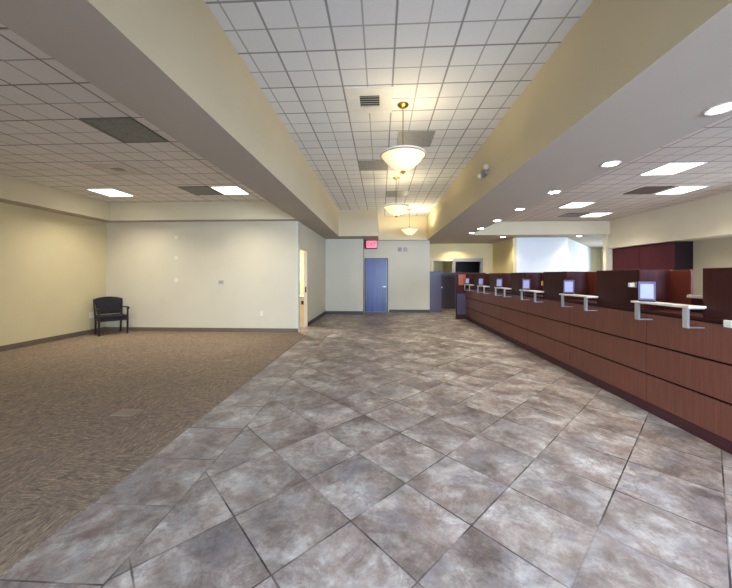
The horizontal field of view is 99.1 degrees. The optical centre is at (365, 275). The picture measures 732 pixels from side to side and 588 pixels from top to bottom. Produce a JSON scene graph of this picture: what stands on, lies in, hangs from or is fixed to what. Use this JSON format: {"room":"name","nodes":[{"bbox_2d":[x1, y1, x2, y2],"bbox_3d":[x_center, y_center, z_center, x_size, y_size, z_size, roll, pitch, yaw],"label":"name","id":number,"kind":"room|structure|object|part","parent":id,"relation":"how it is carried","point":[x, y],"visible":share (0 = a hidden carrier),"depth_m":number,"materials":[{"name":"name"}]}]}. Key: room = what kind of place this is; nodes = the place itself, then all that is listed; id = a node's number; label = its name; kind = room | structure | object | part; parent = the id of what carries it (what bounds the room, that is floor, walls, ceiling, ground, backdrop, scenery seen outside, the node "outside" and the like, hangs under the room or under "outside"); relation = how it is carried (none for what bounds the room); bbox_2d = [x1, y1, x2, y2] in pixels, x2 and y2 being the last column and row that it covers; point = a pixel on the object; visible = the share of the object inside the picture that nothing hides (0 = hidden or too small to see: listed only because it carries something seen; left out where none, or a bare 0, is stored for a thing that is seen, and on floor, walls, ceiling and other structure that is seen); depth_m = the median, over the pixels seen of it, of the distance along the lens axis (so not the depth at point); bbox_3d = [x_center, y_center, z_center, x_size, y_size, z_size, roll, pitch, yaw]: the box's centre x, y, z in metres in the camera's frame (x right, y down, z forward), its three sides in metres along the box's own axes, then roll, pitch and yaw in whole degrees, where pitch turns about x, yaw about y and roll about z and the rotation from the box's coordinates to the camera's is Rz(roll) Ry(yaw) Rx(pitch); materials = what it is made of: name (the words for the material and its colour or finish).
{"room":"bank lobby","nodes":[
{"label":"bank lobby","id":0,"kind":"room"},
{"bbox_2d":[0,202,105,345],"bbox_3d":[-7.186,0.020,3.074,0.150,2.860,10.650,0,0,3],"label":"wall","id":1,"kind":"structure","parent":0,"point":[53,265],"depth_m":6.77,"materials":[{"name":"yellow paint"}]},
{"bbox_2d":[0,327,105,351],"bbox_3d":[-7.108,1.389,2.995,0.012,0.108,10.500,0,0,3],"label":"baseboard","id":2,"kind":"structure","parent":1,"relation":"attached to","point":[80,333],"depth_m":6.76,"materials":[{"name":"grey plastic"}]},
{"bbox_2d":[0,173,296,222],"bbox_3d":[-4.558,-1.955,4.324,5.280,1.090,13.400,0,0,3],"label":"trim","id":3,"kind":"structure","parent":1,"relation":"attached to","point":[13,190],"depth_m":7.77,"materials":[{"name":"paint"}]},
{"bbox_2d":[0,23,266,202],"bbox_3d":[-4.373,-1.900,2.743,4.840,0.080,10.260,0,0,3],"label":"ceiling","id":4,"kind":"structure","parent":0,"point":[44,140],"depth_m":4.48,"materials":[{"name":"tile"}]},
{"bbox_2d":[86,188,133,196],"bbox_3d":[-5.663,-1.854,6.940,0.600,0.012,0.620,0,0,3],"label":"recessed light","id":5,"kind":"object","parent":4,"relation":"in","point":[111,192],"visible":1,"depth_m":6.92,"materials":[{"name":"white plastic"}]},
{"bbox_2d":[86,163,147,175],"bbox_3d":[-4.304,-1.849,5.433,0.600,0.022,0.600,0,0,3],"label":"ceiling vent","id":6,"kind":"object","parent":4,"relation":"in","point":[118,169],"visible":1,"depth_m":5.37,"materials":[{"name":"beige metal"}]},
{"bbox_2d":[79,117,168,142],"bbox_3d":[-3.052,-1.854,3.991,0.630,0.012,0.660,0,0,3],"label":"ceiling vent","id":7,"kind":"object","parent":4,"relation":"in","point":[124,129],"visible":1,"depth_m":3.94,"materials":[{"name":"grey metal"}]},
{"bbox_2d":[178,186,222,194],"bbox_3d":[-3.588,-1.854,6.800,0.630,0.012,0.660,0,0,3],"label":"ceiling vent","id":8,"kind":"object","parent":4,"relation":"in","point":[196,190],"visible":1,"depth_m":6.75,"materials":[{"name":"grey metal"}]},
{"bbox_2d":[209,186,249,194],"bbox_3d":[-2.938,-1.854,6.769,0.600,0.012,0.620,0,0,3],"label":"recessed light","id":9,"kind":"object","parent":4,"relation":"in","point":[226,190],"visible":1,"depth_m":6.75,"materials":[{"name":"white plastic"}]},
{"bbox_2d":[106,221,294,327],"bbox_3d":[-4.333,0.020,8.152,5.060,2.860,0.070,0,0,3],"label":"wall","id":10,"kind":"structure","parent":0,"point":[254,261],"depth_m":8.11,"materials":[{"name":"beige paint"}]},
{"bbox_2d":[106,327,297,331],"bbox_3d":[-4.295,1.397,8.110,5.118,0.105,0.012,0,0,3],"label":"baseboard","id":11,"kind":"structure","parent":10,"relation":"attached to","point":[107,328],"depth_m":8.10,"materials":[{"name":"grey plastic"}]},
{"bbox_2d":[300,250,303,294],"bbox_3d":[-3.009,0.020,9.465,2.480,2.860,2.580,0,0,3],"label":"wall","id":12,"kind":"structure","parent":0,"point":[301,252],"depth_m":10.62,"materials":[{"name":"beige paint"}]},
{"bbox_2d":[295,221,325,331],"bbox_3d":[-1.675,0.020,10.042,0.070,2.860,4.100,0,0,3],"label":"wall","id":13,"kind":"structure","parent":0,"point":[305,237],"depth_m":9.67,"materials":[{"name":"grey paint"}]},
{"bbox_2d":[0,0,338,235],"bbox_3d":[-1.666,-1.955,4.285,0.740,1.090,13.600,0,0,3],"label":"ceiling beam","id":14,"kind":"structure","parent":13,"relation":"attached to","point":[171,63],"depth_m":2.57,"materials":[{"name":"paint"}]},
{"bbox_2d":[299,246,307,331],"bbox_3d":[-1.748,0.340,8.509,0.100,2.220,0.950,0,0,3],"label":"trim","id":15,"kind":"structure","parent":13,"relation":"attached to","point":[305,250],"depth_m":8.92,"materials":[{"name":"white paint"}]},
{"bbox_2d":[308,311,362,325],"bbox_3d":[-0.900,1.395,10.440,1.440,0.110,2.950,0,0,3],"label":"baseboard","id":16,"kind":"structure","parent":13,"relation":"attached to","point":[325,312],"depth_m":11.88,"materials":[{"name":"plastic"}]},
{"bbox_2d":[326,239,363,312],"bbox_3d":[-0.809,0.020,12.333,1.440,2.860,0.840,0,0,3],"label":"wall","id":17,"kind":"structure","parent":0,"point":[344,257],"depth_m":11.91,"materials":[{"name":"grey paint"}]},
{"bbox_2d":[0,302,731,587],"bbox_3d":[2.223,1.510,7.202,18.650,0.120,20.200,0,0,3],"label":"floor","id":18,"kind":"structure","parent":0,"point":[386,449],"depth_m":2.13,"materials":[{"name":"tile"}]},
{"bbox_2d":[0,331,305,576],"bbox_3d":[-4.407,1.446,2.865,5.420,0.007,10.500,0,0,3],"label":"floor","id":19,"kind":"structure","parent":18,"relation":"on","point":[62,451],"depth_m":3.42,"materials":[{"name":"brown carpet"}]},
{"bbox_2d":[93,297,129,336],"bbox_3d":[-6.393,0.986,7.813,0.571,0.920,0.655,0,0,38],"label":"armchair","id":20,"kind":"object","parent":19,"relation":"on","point":[104,305],"visible":1,"depth_m":7.84,"materials":[{"name":"fabric"}]},
{"bbox_3d":[-6.715,1.012,7.726,0.086,0.868,0.063,0,0,38],"label":"leg","id":21,"kind":"part","parent":20,"relation":"part of","materials":[{"name":"brown wood"}]},
{"bbox_3d":[-6.367,1.129,7.437,0.043,0.628,0.045,0,0,38],"label":"leg","id":22,"kind":"part","parent":20,"relation":"part of","materials":[{"name":"brown wood"}]},
{"bbox_3d":[-6.588,0.564,7.963,0.079,0.076,0.576,0,0,38],"label":"rail","id":23,"kind":"part","parent":20,"relation":"part of","materials":[{"name":"brown wood"}]},
{"bbox_3d":[-6.557,0.752,7.939,0.158,0.402,0.539,0,0,38],"label":"backrest","id":24,"kind":"part","parent":20,"relation":"part of","materials":[{"name":"fabric"}]},
{"bbox_3d":[-6.356,1.075,7.784,0.414,0.059,0.514,0,0,38],"label":"seat frame","id":25,"kind":"part","parent":20,"relation":"part of","materials":[{"name":"brown wood"}]},
{"bbox_3d":[-6.349,1.007,7.779,0.431,0.078,0.539,0,0,38],"label":"seat","id":26,"kind":"part","parent":20,"relation":"part of","materials":[{"name":"fabric"}]},
{"bbox_3d":[-6.389,1.012,8.146,0.086,0.868,0.063,0,0,38],"label":"leg","id":27,"kind":"part","parent":20,"relation":"part of","materials":[{"name":"brown wood"}]},
{"bbox_3d":[-6.023,1.129,7.882,0.043,0.628,0.045,0,0,38],"label":"leg","id":28,"kind":"part","parent":20,"relation":"part of","materials":[{"name":"brown wood"}]},
{"bbox_2d":[109,409,143,415],"bbox_3d":[-2.525,1.439,3.295,0.240,0.008,0.170,0,0,3],"label":"floor outlet","id":29,"kind":"object","parent":19,"relation":"on","point":[123,412],"visible":1,"depth_m":3.28,"materials":[{"name":"beige metal"}]},
{"bbox_3d":[-2.525,1.437,3.295,0.144,0.002,0.102,0,0,3],"label":"lid","id":30,"kind":"part","parent":29,"relation":"part of","materials":[{"name":"beige metal"}]},
{"bbox_2d":[300,295,303,322],"bbox_3d":[-2.264,1.035,9.975,1.000,0.830,0.530,0,0,3],"label":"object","id":31,"kind":"object","parent":18,"relation":"on","point":[301,296],"visible":0.2,"depth_m":9.72,"materials":[{"name":"beige wood"}]},
{"bbox_2d":[430,272,440,311],"bbox_3d":[2.795,0.637,12.630,0.510,1.625,0.120,0,0,3],"label":"wall","id":32,"kind":"structure","parent":18,"relation":"on","point":[435,277],"depth_m":12.58,"materials":[{"name":"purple paint"}]},
{"bbox_2d":[441,272,460,307],"bbox_3d":[3.492,0.637,12.971,0.870,1.625,0.132,0,0,3],"label":"gate","id":33,"kind":"object","parent":18,"relation":"on","point":[448,279],"visible":0.7,"depth_m":12.98,"materials":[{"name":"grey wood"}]},
{"bbox_2d":[456,273,485,318],"bbox_3d":[3.518,0.670,10.484,0.980,1.560,0.062,0,0,3],"label":"end panel","id":34,"kind":"object","parent":18,"relation":"on","point":[460,277],"visible":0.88,"depth_m":10.47,"materials":[{"name":"brown wood"}]},
{"bbox_2d":[466,267,731,453],"bbox_3d":[3.440,0.690,5.541,0.660,1.520,9.840,0,0,3],"label":"service counter","id":35,"kind":"object","parent":18,"relation":"on","point":[681,376],"depth_m":3.50,"materials":[{"name":"brown wood"}]},
{"bbox_3d":[3.348,0.561,10.294,0.020,0.312,0.347,0,0,3],"label":"panel","id":36,"kind":"part","parent":35,"relation":"part of","materials":[{"name":"brown wood"}]},
{"bbox_3d":[3.510,0.146,10.326,0.340,0.432,0.275,0,0,3],"label":"privacy panel","id":37,"kind":"part","parent":35,"relation":"part of","materials":[{"name":"brown wood"}]},
{"bbox_3d":[3.307,0.561,9.440,0.020,0.312,1.347,0,0,3],"label":"panel","id":38,"kind":"part","parent":35,"relation":"part of","materials":[{"name":"brown wood"}]},
{"bbox_3d":[3.307,0.886,9.440,0.020,0.302,1.347,0,0,3],"label":"panel","id":39,"kind":"part","parent":35,"relation":"part of","materials":[{"name":"brown wood"}]},
{"bbox_3d":[3.307,1.200,9.440,0.020,0.290,1.347,0,0,3],"label":"panel","id":40,"kind":"part","parent":35,"relation":"part of","materials":[{"name":"brown wood"}]},
{"bbox_3d":[3.455,0.146,9.177,0.340,0.432,0.685,0,0,3],"label":"privacy panel","id":41,"kind":"part","parent":35,"relation":"part of","materials":[{"name":"brown wood"}]},
{"bbox_2d":[477,285,489,293],"bbox_3d":[3.172,0.362,8.455,0.154,0.196,0.635,0,0,3],"label":"shelf","id":42,"kind":"object","parent":35,"relation":"attached to","point":[477,285],"visible":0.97,"depth_m":8.20,"materials":[{"name":"metal"}]},
{"bbox_2d":[478,278,482,285],"bbox_3d":[3.185,0.161,8.662,0.137,0.206,0.070,0,0,41],"label":"sign holder","id":43,"kind":"object","parent":42,"relation":"on","point":[480,280],"visible":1,"depth_m":8.67,"materials":[{"name":"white plastic"}]},
{"bbox_3d":[3.242,0.561,8.086,0.020,0.312,1.347,0,0,3],"label":"panel","id":44,"kind":"part","parent":35,"relation":"part of","materials":[{"name":"brown wood"}]},
{"bbox_3d":[3.242,0.886,8.086,0.020,0.302,1.347,0,0,3],"label":"panel","id":45,"kind":"part","parent":35,"relation":"part of","materials":[{"name":"brown wood"}]},
{"bbox_3d":[3.242,1.200,8.086,0.020,0.290,1.347,0,0,3],"label":"panel","id":46,"kind":"part","parent":35,"relation":"part of","materials":[{"name":"brown wood"}]},
{"bbox_3d":[3.390,0.146,7.824,0.340,0.432,0.685,0,0,3],"label":"privacy panel","id":47,"kind":"part","parent":35,"relation":"part of","materials":[{"name":"brown wood"}]},
{"bbox_2d":[494,287,511,296],"bbox_3d":[3.107,0.362,7.101,0.154,0.196,0.635,0,0,3],"label":"shelf","id":48,"kind":"object","parent":35,"relation":"attached to","point":[504,288],"visible":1,"depth_m":7.16,"materials":[{"name":"metal"}]},
{"bbox_2d":[496,278,502,286],"bbox_3d":[3.120,0.161,7.309,0.137,0.206,0.070,0,0,41],"label":"sign holder","id":49,"kind":"object","parent":48,"relation":"on","point":[498,280],"visible":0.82,"depth_m":7.32,"materials":[{"name":"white plastic"}]},
{"bbox_3d":[3.177,0.561,6.733,0.020,0.312,1.347,0,0,3],"label":"panel","id":50,"kind":"part","parent":35,"relation":"part of","materials":[{"name":"brown wood"}]},
{"bbox_3d":[3.177,0.886,6.733,0.020,0.302,1.347,0,0,3],"label":"panel","id":51,"kind":"part","parent":35,"relation":"part of","materials":[{"name":"brown wood"}]},
{"bbox_3d":[3.177,1.200,6.733,0.020,0.290,1.347,0,0,3],"label":"panel","id":52,"kind":"part","parent":35,"relation":"part of","materials":[{"name":"brown wood"}]},
{"bbox_3d":[3.325,0.146,6.470,0.340,0.432,0.685,0,0,3],"label":"privacy panel","id":53,"kind":"part","parent":35,"relation":"part of","materials":[{"name":"brown wood"}]},
{"bbox_2d":[519,290,543,301],"bbox_3d":[3.042,0.362,5.748,0.154,0.196,0.635,0,0,3],"label":"shelf","id":54,"kind":"object","parent":35,"relation":"attached to","point":[534,291],"visible":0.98,"depth_m":5.66,"materials":[{"name":"metal"}]},
{"bbox_2d":[522,279,529,289],"bbox_3d":[3.054,0.161,5.955,0.137,0.206,0.070,0,0,41],"label":"sign holder","id":55,"kind":"object","parent":54,"relation":"on","point":[525,282],"visible":1,"depth_m":5.96,"materials":[{"name":"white plastic"}]},
{"bbox_3d":[3.112,0.561,5.379,0.020,0.312,1.347,0,0,3],"label":"panel","id":56,"kind":"part","parent":35,"relation":"part of","materials":[{"name":"brown wood"}]},
{"bbox_3d":[3.112,0.886,5.379,0.020,0.302,1.347,0,0,3],"label":"panel","id":57,"kind":"part","parent":35,"relation":"part of","materials":[{"name":"brown wood"}]},
{"bbox_3d":[3.112,1.200,5.379,0.020,0.290,1.347,0,0,3],"label":"panel","id":58,"kind":"part","parent":35,"relation":"part of","materials":[{"name":"brown wood"}]},
{"bbox_3d":[3.260,0.146,5.117,0.340,0.432,0.685,0,0,3],"label":"privacy panel","id":59,"kind":"part","parent":35,"relation":"part of","materials":[{"name":"brown wood"}]},
{"bbox_2d":[559,293,597,310],"bbox_3d":[2.977,0.362,4.395,0.154,0.196,0.635,0,0,3],"label":"shelf","id":60,"kind":"object","parent":35,"relation":"attached to","point":[586,297],"visible":0.98,"depth_m":4.22,"materials":[{"name":"metal"}]},
{"bbox_2d":[563,280,573,293],"bbox_3d":[2.989,0.161,4.602,0.137,0.206,0.070,0,0,41],"label":"sign holder","id":61,"kind":"object","parent":60,"relation":"on","point":[568,285],"visible":0.98,"depth_m":4.61,"materials":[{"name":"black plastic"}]},
{"bbox_3d":[3.390,0.148,4.648,0.025,0.427,0.240,0,0,3],"label":"station panel","id":62,"kind":"part","parent":35,"relation":"part of","materials":[{"name":"red wood"}]},
{"bbox_2d":[466,287,722,322],"bbox_3d":[3.440,0.379,5.541,0.660,0.033,9.840,0,0,3],"label":"countertop","id":63,"kind":"structure","parent":35,"relation":"on","point":[668,312],"depth_m":3.37,"materials":[{"name":"brown wood"}]},
{"bbox_3d":[3.047,0.561,4.026,0.020,0.312,1.347,0,0,3],"label":"panel","id":64,"kind":"part","parent":35,"relation":"part of","materials":[{"name":"brown wood"}]},
{"bbox_3d":[3.047,1.200,4.026,0.020,0.290,1.347,0,0,3],"label":"panel","id":65,"kind":"part","parent":35,"relation":"part of","materials":[{"name":"brown wood"}]},
{"bbox_3d":[3.047,0.886,4.026,0.020,0.302,1.347,0,0,3],"label":"panel","id":66,"kind":"part","parent":35,"relation":"part of","materials":[{"name":"brown wood"}]},
{"bbox_2d":[628,282,636,287],"bbox_3d":[2.958,0.100,3.456,0.156,0.060,0.056,0,0,-34],"label":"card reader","id":67,"kind":"object","parent":35,"relation":"attached to","point":[633,284],"visible":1,"depth_m":3.42,"materials":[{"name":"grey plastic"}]},
{"bbox_3d":[3.194,0.146,3.763,0.340,0.432,0.685,0,0,3],"label":"privacy panel","id":68,"kind":"part","parent":35,"relation":"part of","materials":[{"name":"brown wood"}]},
{"bbox_2d":[631,301,706,327],"bbox_3d":[2.911,0.362,3.041,0.154,0.196,0.635,0,0,3],"label":"shelf","id":69,"kind":"object","parent":35,"relation":"attached to","point":[686,308],"visible":1,"depth_m":2.79,"materials":[{"name":"laminate"}]},
{"bbox_2d":[638,281,655,301],"bbox_3d":[2.924,0.161,3.248,0.137,0.206,0.070,0,0,41],"label":"sign holder","id":70,"kind":"object","parent":69,"relation":"on","point":[646,291],"visible":1,"depth_m":3.25,"materials":[{"name":"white plastic"}]},
{"bbox_3d":[3.325,0.148,3.294,0.025,0.427,0.240,0,0,3],"label":"station panel","id":71,"kind":"part","parent":35,"relation":"part of","materials":[{"name":"red wood"}]},
{"bbox_3d":[2.982,0.561,2.672,0.020,0.312,1.347,0,0,3],"label":"panel","id":72,"kind":"part","parent":35,"relation":"part of","materials":[{"name":"brown wood"}]},
{"bbox_3d":[2.982,0.886,2.672,0.020,0.302,1.347,0,0,3],"label":"panel","id":73,"kind":"part","parent":35,"relation":"part of","materials":[{"name":"brown wood"}]},
{"bbox_3d":[2.982,1.200,2.672,0.020,0.290,1.347,0,0,3],"label":"panel","id":74,"kind":"part","parent":35,"relation":"part of","materials":[{"name":"brown wood"}]},
{"bbox_3d":[3.308,0.288,2.957,0.025,0.147,0.425,0,0,3],"label":"pass through panel","id":75,"kind":"part","parent":35,"relation":"part of","materials":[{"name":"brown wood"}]},
{"bbox_3d":[3.095,0.146,1.693,0.340,0.432,2.120,0,0,3],"label":"privacy panel","id":76,"kind":"part","parent":35,"relation":"part of","materials":[{"name":"brown wood"}]},
{"bbox_2d":[723,320,731,327],"bbox_3d":[2.949,0.390,2.526,0.029,0.060,0.090,0,0,3],"label":"wall plate","id":77,"kind":"object","parent":35,"relation":"attached to","point":[726,323],"visible":1,"depth_m":2.53,"materials":[{"name":"white plastic"}]},
{"bbox_2d":[613,241,692,269],"bbox_3d":[8.495,0.265,9.403,0.512,2.370,2.200,0,0,3],"label":"tall cabinet","id":78,"kind":"object","parent":18,"relation":"on","point":[677,255],"visible":0.25,"depth_m":8.84,"materials":[{"name":"red wood"}]},
{"bbox_3d":[8.297,0.225,9.962,0.022,2.270,1.094,0,0,3],"label":"door","id":79,"kind":"part","parent":78,"relation":"part of","materials":[{"name":"red wood"}]},
{"bbox_3d":[8.244,0.225,8.865,0.022,2.270,1.094,0,0,3],"label":"door","id":80,"kind":"part","parent":78,"relation":"part of","materials":[{"name":"red wood"}]},
{"bbox_2d":[364,241,429,311],"bbox_3d":[1.257,0.020,13.130,2.610,2.860,1.350,0,0,3],"label":"wall","id":81,"kind":"structure","parent":0,"point":[409,270],"depth_m":12.43,"materials":[{"name":"grey paint"}]},
{"bbox_2d":[322,210,377,240],"bbox_3d":[-0.600,-1.955,11.893,2.140,1.090,1.700,0,0,3],"label":"trim","id":82,"kind":"structure","parent":81,"relation":"attached to","point":[353,224],"depth_m":11.03,"materials":[{"name":"paint"}]},
{"bbox_2d":[364,240,376,248],"bbox_3d":[0.194,-1.240,12.361,0.500,0.320,0.288,0,0,3],"label":"exit sign","id":83,"kind":"object","parent":81,"relation":"attached to","point":[368,244],"visible":1,"depth_m":12.22,"materials":[{"name":"red plastic"}]},
{"bbox_2d":[366,260,385,311],"bbox_3d":[0.412,0.394,12.521,0.820,2.088,0.097,0,0,3],"label":"door","id":84,"kind":"structure","parent":81,"relation":"in","point":[375,269],"depth_m":12.52,"materials":[{"name":"blue paint"}]},
{"bbox_2d":[364,258,387,311],"bbox_3d":[0.412,0.370,12.530,0.940,2.160,0.130,0,0,3],"label":"trim","id":85,"kind":"structure","parent":81,"relation":"attached to","point":[365,259],"depth_m":12.49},
{"bbox_2d":[378,216,426,240],"bbox_3d":[1.449,-1.955,12.430,1.900,1.090,0.430,0,0,3],"label":"trim","id":86,"kind":"structure","parent":81,"relation":"attached to","point":[389,227],"depth_m":12.22,"materials":[{"name":"paint"}]},
{"bbox_2d":[389,310,429,312],"bbox_3d":[1.724,1.395,12.426,1.610,0.110,0.012,0,0,3],"label":"baseboard","id":87,"kind":"structure","parent":81,"relation":"attached to","point":[422,311],"depth_m":12.42,"materials":[{"name":"plastic"}]},
{"bbox_2d":[426,209,609,247],"bbox_3d":[7.172,-1.955,13.822,9.400,1.090,6.500,0,0,3],"label":"trim","id":88,"kind":"structure","parent":81,"relation":"attached to","point":[591,233],"depth_m":10.69,"materials":[{"name":"paint"}]},
{"bbox_2d":[204,0,592,215],"bbox_3d":[0.383,-2.380,4.837,3.340,0.080,14.900,0,0,3],"label":"ceiling","id":89,"kind":"structure","parent":0,"point":[459,66],"depth_m":3.52,"materials":[{"name":"tile"}]},
{"bbox_2d":[345,86,392,113],"bbox_3d":[0.050,-2.329,4.162,0.600,0.022,0.600,0,0,3],"label":"ceiling vent","id":90,"kind":"object","parent":89,"relation":"in","point":[359,99],"visible":1,"depth_m":4.12,"materials":[{"name":"white metal"}]},
{"bbox_2d":[358,160,387,170],"bbox_3d":[0.157,-2.334,6.600,0.600,0.012,0.600,0,0,3],"label":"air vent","id":91,"kind":"object","parent":89,"relation":"in","point":[365,165],"visible":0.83,"depth_m":6.58,"materials":[{"name":"grey metal"}]},
{"bbox_2d":[383,177,408,217],"bbox_3d":[0.717,-1.864,7.424,0.624,0.952,0.624,0,0,3],"label":"pendant lamp","id":92,"kind":"object","parent":89,"relation":"hanging from","point":[395,209],"visible":1,"depth_m":7.26,"materials":[{"name":"white glass"}]},
{"bbox_3d":[0.717,-1.536,7.424,0.596,0.223,0.596,0,0,3],"label":"lamp shade","id":93,"kind":"part","parent":92,"relation":"part of","materials":[{"name":"white glass"}]},
{"bbox_2d":[386,191,407,196],"bbox_3d":[0.877,-2.334,8.868,0.600,0.012,0.600,0,0,3],"label":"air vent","id":94,"kind":"object","parent":89,"relation":"in","point":[388,193],"visible":1,"depth_m":8.81,"materials":[{"name":"grey metal"}]},
{"bbox_2d":[380,102,425,173],"bbox_3d":[0.505,-1.864,4.261,0.624,0.952,0.624,0,0,3],"label":"pendant lamp","id":95,"kind":"object","parent":89,"relation":"hanging from","point":[402,158],"visible":1,"depth_m":4.10,"materials":[{"name":"white glass"}]},
{"bbox_3d":[0.505,-1.536,4.261,0.596,0.223,0.596,0,0,3],"label":"lamp shade","id":96,"kind":"part","parent":95,"relation":"part of","materials":[{"name":"white glass"}]},
{"bbox_2d":[401,209,417,235],"bbox_3d":[1.527,-1.864,10.939,0.624,0.952,0.624,0,0,3],"label":"pendant lamp","id":97,"kind":"object","parent":89,"relation":"hanging from","point":[409,231],"visible":1,"depth_m":10.79,"materials":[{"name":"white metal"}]},
{"bbox_3d":[1.527,-1.536,10.939,0.596,0.223,0.596,0,0,3],"label":"lamp shade","id":98,"kind":"part","parent":97,"relation":"part of","materials":[{"name":"white glass"}]},
{"bbox_2d":[397,131,435,146],"bbox_3d":[0.837,-2.334,5.336,0.600,0.012,0.600,0,0,3],"label":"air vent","id":99,"kind":"object","parent":89,"relation":"in","point":[416,138],"visible":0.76,"depth_m":5.29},
{"bbox_2d":[434,261,451,308],"bbox_3d":[3.095,0.020,15.444,1.700,2.860,3.250,0,0,3],"label":"wall","id":100,"kind":"structure","parent":0,"point":[439,266],"depth_m":15.59,"materials":[{"name":"yellow paint"}]},
{"bbox_2d":[430,244,492,308],"bbox_3d":[4.112,0.020,13.693,3.040,2.860,0.150,0,0,3],"label":"wall","id":101,"kind":"structure","parent":0,"point":[437,251],"depth_m":13.61,"materials":[{"name":"yellow paint"}]},
{"bbox_2d":[431,259,452,271],"bbox_3d":[3.328,0.360,13.721,0.930,2.180,0.190,0,0,3],"label":"trim","id":102,"kind":"structure","parent":101,"relation":"attached to","point":[432,260],"depth_m":13.64,"materials":[{"name":"beige paint"}]},
{"bbox_2d":[453,258,482,308],"bbox_3d":[4.441,0.340,13.662,1.280,2.220,0.200,0,0,3],"label":"trim","id":103,"kind":"structure","parent":101,"relation":"attached to","point":[480,260],"depth_m":13.56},
{"bbox_2d":[455,262,478,272],"bbox_3d":[4.822,0.020,14.911,1.800,2.860,2.350,0,0,3],"label":"wall","id":104,"kind":"structure","parent":0,"point":[463,267],"depth_m":15.97,"materials":[{"name":"paint"}]},
{"bbox_2d":[493,238,516,272],"bbox_3d":[5.517,0.020,12.499,0.120,2.860,2.100,0,0,3],"label":"wall","id":105,"kind":"structure","parent":0,"point":[505,251],"depth_m":12.17,"materials":[{"name":"yellow paint"}]},
{"bbox_2d":[517,237,590,272],"bbox_3d":[8.790,0.020,13.232,7.366,2.860,1.223,0,0,-37],"label":"wall","id":106,"kind":"structure","parent":0,"point":[534,254],"depth_m":11.42,"materials":[{"name":"white paint"}]},
{"bbox_2d":[433,0,731,234],"bbox_3d":[2.627,-1.955,4.029,1.260,1.090,13.500,0,0,3],"label":"ceiling beam","id":107,"kind":"structure","parent":0,"point":[630,79],"depth_m":2.86,"materials":[{"name":"paint"}]},
{"bbox_2d":[477,164,488,178],"bbox_3d":[2.001,-1.765,5.307,0.121,0.134,0.388,0,0,3],"label":"emergency light","id":108,"kind":"object","parent":107,"relation":"attached to","point":[485,171],"visible":1,"depth_m":5.26,"materials":[{"name":"grey plastic"}]},
{"bbox_2d":[547,190,561,193],"bbox_3d":[3.155,-1.404,5.234,0.214,0.010,0.214,0,0,3],"label":"recessed light","id":109,"kind":"object","parent":107,"relation":"attached to","point":[555,191],"visible":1,"depth_m":5.24,"materials":[{"name":"white metal"}]},
{"bbox_2d":[600,161,621,166],"bbox_3d":[3.072,-1.404,3.917,0.214,0.010,0.214,0,0,3],"label":"recessed light","id":110,"kind":"object","parent":107,"relation":"attached to","point":[611,163],"visible":1,"depth_m":3.92,"materials":[{"name":"white metal"}]},
{"bbox_2d":[703,102,731,114],"bbox_3d":[2.989,-1.404,2.619,0.214,0.010,0.214,0,0,3],"label":"recessed light","id":111,"kind":"object","parent":107,"relation":"attached to","point":[725,107],"visible":1,"depth_m":2.63,"materials":[{"name":"white metal"}]},
{"bbox_2d":[591,248,602,271],"bbox_3d":[10.469,0.020,13.162,2.750,2.860,5.600,0,0,3],"label":"wall","id":112,"kind":"structure","parent":0,"point":[596,253],"depth_m":15.76,"materials":[{"name":"beige paint"}]},
{"bbox_2d":[603,234,612,270],"bbox_3d":[8.555,0.020,10.626,0.830,2.860,0.150,0,0,3],"label":"wall","id":113,"kind":"structure","parent":0,"point":[607,253],"depth_m":10.57,"materials":[{"name":"beige paint"}]},
{"bbox_2d":[499,115,731,221],"bbox_3d":[5.574,-1.900,3.897,4.680,0.080,13.520,0,0,3],"label":"ceiling","id":114,"kind":"structure","parent":0,"point":[712,144],"depth_m":6.27,"materials":[{"name":"tile"}]},
{"bbox_2d":[558,213,587,216],"bbox_3d":[6.282,-1.854,9.459,0.600,0.012,0.600,0,0,3],"label":"air vent","id":115,"kind":"object","parent":114,"relation":"in","point":[567,214],"visible":1,"depth_m":9.40,"materials":[{"name":"grey metal"}]},
{"bbox_2d":[558,202,595,207],"bbox_3d":[5.499,-1.854,8.175,0.600,0.012,0.620,0,0,3],"label":"recessed light","id":116,"kind":"object","parent":114,"relation":"in","point":[572,204],"visible":1,"depth_m":8.08,"materials":[{"name":"white plastic"}]},
{"bbox_2d":[580,213,610,216],"bbox_3d":[6.963,-1.854,9.467,0.600,0.012,0.620,0,0,3],"label":"recessed light","id":117,"kind":"object","parent":114,"relation":"in","point":[590,214],"visible":1,"depth_m":9.41,"materials":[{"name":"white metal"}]},
{"bbox_2d":[623,186,674,194],"bbox_3d":[6.112,-1.854,6.764,0.600,0.012,0.600,0,0,3],"label":"air vent","id":118,"kind":"object","parent":114,"relation":"in","point":[647,189],"visible":1,"depth_m":6.72,"materials":[{"name":"grey metal"}]},
{"bbox_2d":[639,162,707,174],"bbox_3d":[5.286,-1.854,5.412,0.600,0.012,0.620,0,0,3],"label":"recessed light","id":119,"kind":"object","parent":114,"relation":"in","point":[669,168],"visible":1,"depth_m":5.37,"materials":[{"name":"white plastic"}]},
{"bbox_2d":[653,186,708,194],"bbox_3d":[6.792,-1.854,6.752,0.600,0.012,0.620,0,0,3],"label":"recessed light","id":120,"kind":"object","parent":114,"relation":"in","point":[680,189],"visible":0.99,"depth_m":6.68,"materials":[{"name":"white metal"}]},
{"bbox_2d":[693,237,731,295],"bbox_3d":[8.566,0.260,3.768,0.150,2.380,13.550,0,0,3],"label":"wall","id":121,"kind":"structure","parent":0,"point":[709,253],"depth_m":7.92,"materials":[{"name":"beige paint"}]},
{"bbox_2d":[609,191,731,248],"bbox_3d":[8.266,-1.715,3.782,0.750,1.570,13.550,0,0,3],"label":"trim","id":122,"kind":"structure","parent":121,"relation":"attached to","point":[710,217],"depth_m":8.11,"materials":[{"name":"beige paint"}]}
]}

